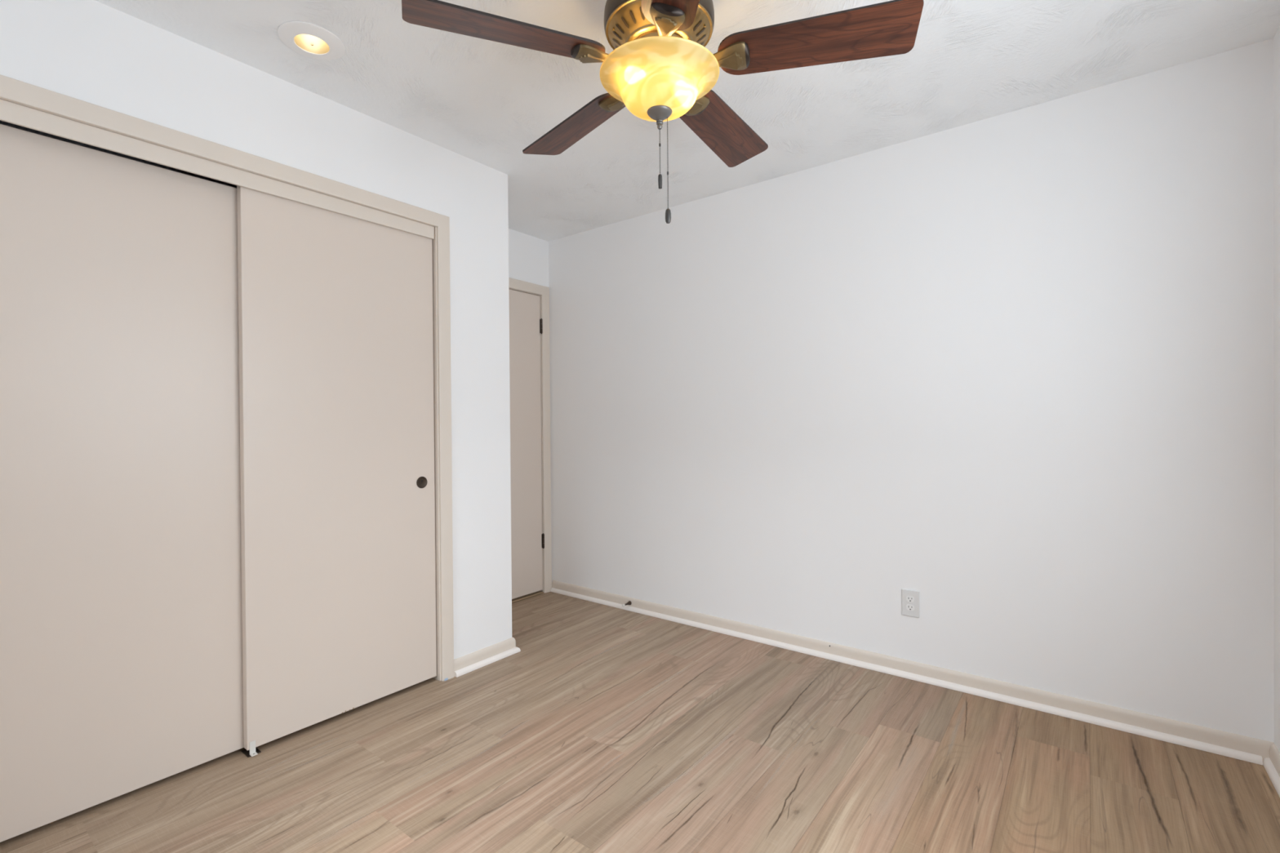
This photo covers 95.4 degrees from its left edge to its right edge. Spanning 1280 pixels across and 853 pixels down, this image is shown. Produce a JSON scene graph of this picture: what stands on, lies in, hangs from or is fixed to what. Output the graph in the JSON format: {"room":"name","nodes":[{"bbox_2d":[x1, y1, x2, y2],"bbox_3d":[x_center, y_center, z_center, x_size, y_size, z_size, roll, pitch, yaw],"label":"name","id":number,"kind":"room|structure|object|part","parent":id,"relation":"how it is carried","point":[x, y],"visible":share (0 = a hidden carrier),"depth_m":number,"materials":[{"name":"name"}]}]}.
{"room":"empty bedroom","nodes":[
{"label":"empty bedroom","id":0,"kind":"room"},
{"bbox_2d":[0,0,511,659],"bbox_3d":[-1.434,-0.052,2.069,0.115,2.440,2.377,0,0,38],"label":"wall","id":1,"kind":"structure","parent":0,"point":[92,51],"depth_m":2.41,"materials":[{"name":"white paint"}]},
{"bbox_2d":[0,124,244,842],"bbox_3d":[-1.669,0.155,1.797,0.035,2.002,0.785,0,0,38],"label":"door","id":2,"kind":"structure","parent":1,"relation":"in","point":[121,612],"depth_m":1.81,"materials":[{"name":"beige paint"}]},
{"bbox_2d":[0,98,434,239],"bbox_3d":[-1.398,-0.869,2.038,0.010,0.056,1.520,0,0,38],"label":"trim","id":3,"kind":"structure","parent":1,"relation":"attached to","point":[10,112],"depth_m":1.92,"materials":[{"name":"beige paint"}]},
{"bbox_2d":[0,74,453,680],"bbox_3d":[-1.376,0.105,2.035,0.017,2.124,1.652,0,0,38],"label":"trim","id":4,"kind":"structure","parent":1,"relation":"attached to","point":[13,90],"depth_m":2.36,"materials":[{"name":"beige paint"}]},
{"bbox_2d":[236,185,436,750],"bbox_3d":[-1.179,0.137,2.362,0.039,2.014,0.756,0,0,38],"label":"door","id":5,"kind":"structure","parent":1,"relation":"in","point":[335,331],"depth_m":2.28,"materials":[{"name":"beige paint"}]},
{"bbox_3d":[-0.973,0.250,2.600,0.004,0.053,0.053,0,0,38],"label":"finger pull","id":6,"kind":"part","parent":5,"relation":"part of","materials":[{"name":"brown metal"}]},
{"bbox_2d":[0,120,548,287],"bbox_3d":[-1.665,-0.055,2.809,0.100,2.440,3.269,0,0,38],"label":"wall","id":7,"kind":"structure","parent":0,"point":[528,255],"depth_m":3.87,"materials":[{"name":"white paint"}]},
{"bbox_2d":[508,288,544,599],"bbox_3d":[-0.914,0.118,3.723,0.050,2.025,0.766,0,0,38],"label":"door","id":8,"kind":"structure","parent":7,"relation":"in","point":[526,324],"depth_m":3.90,"materials":[{"name":"beige paint"}]},
{"bbox_2d":[511,591,543,603],"bbox_3d":[-0.932,1.148,3.744,0.094,0.009,0.760,0,0,38],"label":"trim","id":9,"kind":"structure","parent":7,"relation":"attached to","point":[537,593],"depth_m":3.91,"materials":[{"name":"beige wood"}]},
{"bbox_2d":[508,277,551,592],"bbox_3d":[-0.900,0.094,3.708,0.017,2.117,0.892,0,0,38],"label":"trim","id":10,"kind":"structure","parent":7,"relation":"attached to","point":[543,291],"depth_m":4.03,"materials":[{"name":"beige paint"}]},
{"bbox_2d":[0,591,1279,852],"bbox_3d":[-0.231,1.160,1.799,3.598,0.001,3.189,0,0,38],"label":"floor","id":11,"kind":"structure","parent":0,"point":[610,729],"depth_m":1.94,"materials":[{"name":"brown wood"}]},
{"bbox_2d":[240,740,261,757],"bbox_3d":[-1.390,1.143,2.084,0.076,0.047,0.042,0,0,38],"label":"guide","id":12,"kind":"object","parent":11,"relation":"on","point":[253,751],"visible":0.99,"depth_m":2.07,"materials":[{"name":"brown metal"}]},
{"bbox_3d":[-1.394,1.165,2.088,0.065,0.002,0.042,0,0,38],"label":"plate","id":13,"kind":"part","parent":12,"relation":"part of","materials":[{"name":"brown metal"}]},
{"bbox_2d":[94,0,1279,241],"bbox_3d":[-0.217,-1.280,1.745,3.698,0.001,3.369,0,0,38],"label":"ceiling","id":14,"kind":"structure","parent":0,"point":[483,101],"depth_m":2.14,"materials":[{"name":"white paint"}]},
{"bbox_2d":[277,21,344,60],"bbox_3d":[-1.085,-1.343,1.925,0.194,0.162,0.194,0,0,38],"label":"recessed light","id":15,"kind":"object","parent":14,"relation":"in","point":[309,40],"visible":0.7,"depth_m":1.93,"materials":[{"name":"white"}]},
{"bbox_2d":[401,0,924,223],"bbox_3d":[0.064,-0.924,1.656,1.294,0.714,1.268,0,0,38],"label":"ceiling fan","id":16,"kind":"object","parent":14,"relation":"hanging from","point":[660,67],"visible":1,"depth_m":1.53,"materials":[{"name":"brown wood"}]},
{"bbox_3d":[-0.331,-0.996,1.471,0.501,0.006,0.160,-1,14,-21],"label":"fan blade","id":17,"kind":"part","parent":16,"relation":"part of","materials":[{"name":"brown wood"}]},
{"bbox_3d":[-0.209,-1.000,1.941,0.160,0.006,0.501,-18,12,-38],"label":"fan blade","id":18,"kind":"part","parent":16,"relation":"part of","materials":[{"name":"brown wood"}]},
{"bbox_2d":[608,0,710,48],"bbox_3d":[0.053,-1.074,1.621,0.287,0.046,0.287,0,0,38],"label":"motor","id":19,"kind":"object","parent":16,"relation":"attached to","point":[627,22],"depth_m":1.55,"materials":[{"name":"brown metal"}]},
{"bbox_3d":[0.056,-0.766,1.623,0.005,0.128,0.005,0,0,38],"label":"pull chain","id":20,"kind":"part","parent":16,"relation":"part of","materials":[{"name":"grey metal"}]},
{"bbox_3d":[0.054,-0.927,1.623,0.332,0.104,0.332,0,0,38],"label":"lamp shade","id":21,"kind":"part","parent":16,"relation":"part of","materials":[{"name":"yellow glass"}]},
{"bbox_3d":[0.077,-0.736,1.624,0.005,0.258,0.005,0,0,38],"label":"pull chain","id":22,"kind":"part","parent":16,"relation":"part of","materials":[{"name":"grey metal"}]},
{"bbox_3d":[0.079,-0.998,1.209,0.160,0.006,0.501,13,0,-3],"label":"fan blade","id":23,"kind":"part","parent":16,"relation":"part of","materials":[{"name":"brown wood"}]},
{"bbox_3d":[0.276,-1.004,1.971,0.160,0.006,0.501,-16,-8,32],"label":"fan blade","id":24,"kind":"part","parent":16,"relation":"part of","materials":[{"name":"brown wood"}]},
{"bbox_3d":[0.454,-1.003,1.518,0.501,0.006,0.160,0,-13,15],"label":"fan blade","id":25,"kind":"part","parent":16,"relation":"part of","materials":[{"name":"brown wood"}]},
{"bbox_2d":[548,38,1274,742],"bbox_3d":[0.788,-0.076,3.049,3.698,2.440,0.100,0,0,38],"label":"wall","id":26,"kind":"structure","parent":0,"point":[1012,371],"depth_m":2.50,"materials":[{"name":"white paint"}]},
{"bbox_2d":[622,600,631,606],"bbox_3d":[-0.085,1.102,3.610,0.026,0.026,0.072,0,0,38],"label":"door stop","id":27,"kind":"object","parent":26,"relation":"attached to","point":[628,602],"visible":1,"depth_m":3.62,"materials":[{"name":"brown metal"}]},
{"bbox_3d":[-0.080,1.102,3.616,0.026,0.026,0.056,0,0,38],"label":"stop post","id":28,"kind":"part","parent":27,"relation":"part of","materials":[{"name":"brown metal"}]},
{"bbox_2d":[902,588,919,617],"bbox_3d":[1.231,0.805,2.651,0.075,0.120,0.008,0,0,38],"label":"wall outlet","id":29,"kind":"object","parent":26,"relation":"attached to","point":[910,598],"visible":1,"depth_m":2.65,"materials":[{"name":"white plastic"}]},
{"bbox_2d":[906,604,914,611],"bbox_3d":[1.230,0.825,2.649,0.034,0.028,0.002,0,0,38],"label":"socket","id":30,"kind":"object","parent":29,"relation":"attached to","point":[909,607],"depth_m":2.65,"materials":[{"name":"grey plastic"}]},
{"bbox_2d":[906,595,914,602],"bbox_3d":[1.230,0.786,2.649,0.034,0.028,0.002,0,0,38],"label":"socket","id":31,"kind":"object","parent":29,"relation":"attached to","point":[908,598],"depth_m":2.65,"materials":[{"name":"grey plastic"}]},
{"bbox_2d":[550,580,1274,764],"bbox_3d":[0.757,1.107,3.006,3.460,0.075,0.030,0,0,38],"label":"baseboard","id":32,"kind":"structure","parent":26,"relation":"attached to","point":[1243,748],"depth_m":2.50,"materials":[{"name":"beige paint"}]},
{"bbox_2d":[1273,25,1279,751],"bbox_3d":[1.218,-0.064,0.671,0.120,2.440,3.149,0,0,38],"label":"wall","id":33,"kind":"structure","parent":0,"point":[1277,37],"depth_m":1.93,"materials":[{"name":"white paint"}]},
{"bbox_2d":[1262,743,1279,797],"bbox_3d":[1.168,1.119,0.724,0.030,0.075,3.147,0,0,38],"label":"baseboard","id":34,"kind":"structure","parent":33,"relation":"attached to","point":[1271,764],"depth_m":1.90,"materials":[{"name":"beige paint"}]},
{"bbox_3d":[-0.995,-0.063,3.168,0.526,2.440,0.100,0,0,38],"label":"wall","id":35,"kind":"structure","parent":0,"visible":0},
{"bbox_2d":[453,637,520,677],"bbox_3d":[-0.990,1.121,3.036,0.654,0.075,0.386,0,0,38],"label":"baseboard","id":36,"kind":"structure","parent":35,"relation":"attached to","point":[466,664],"depth_m":2.83,"materials":[{"name":"beige paint"}]}
]}

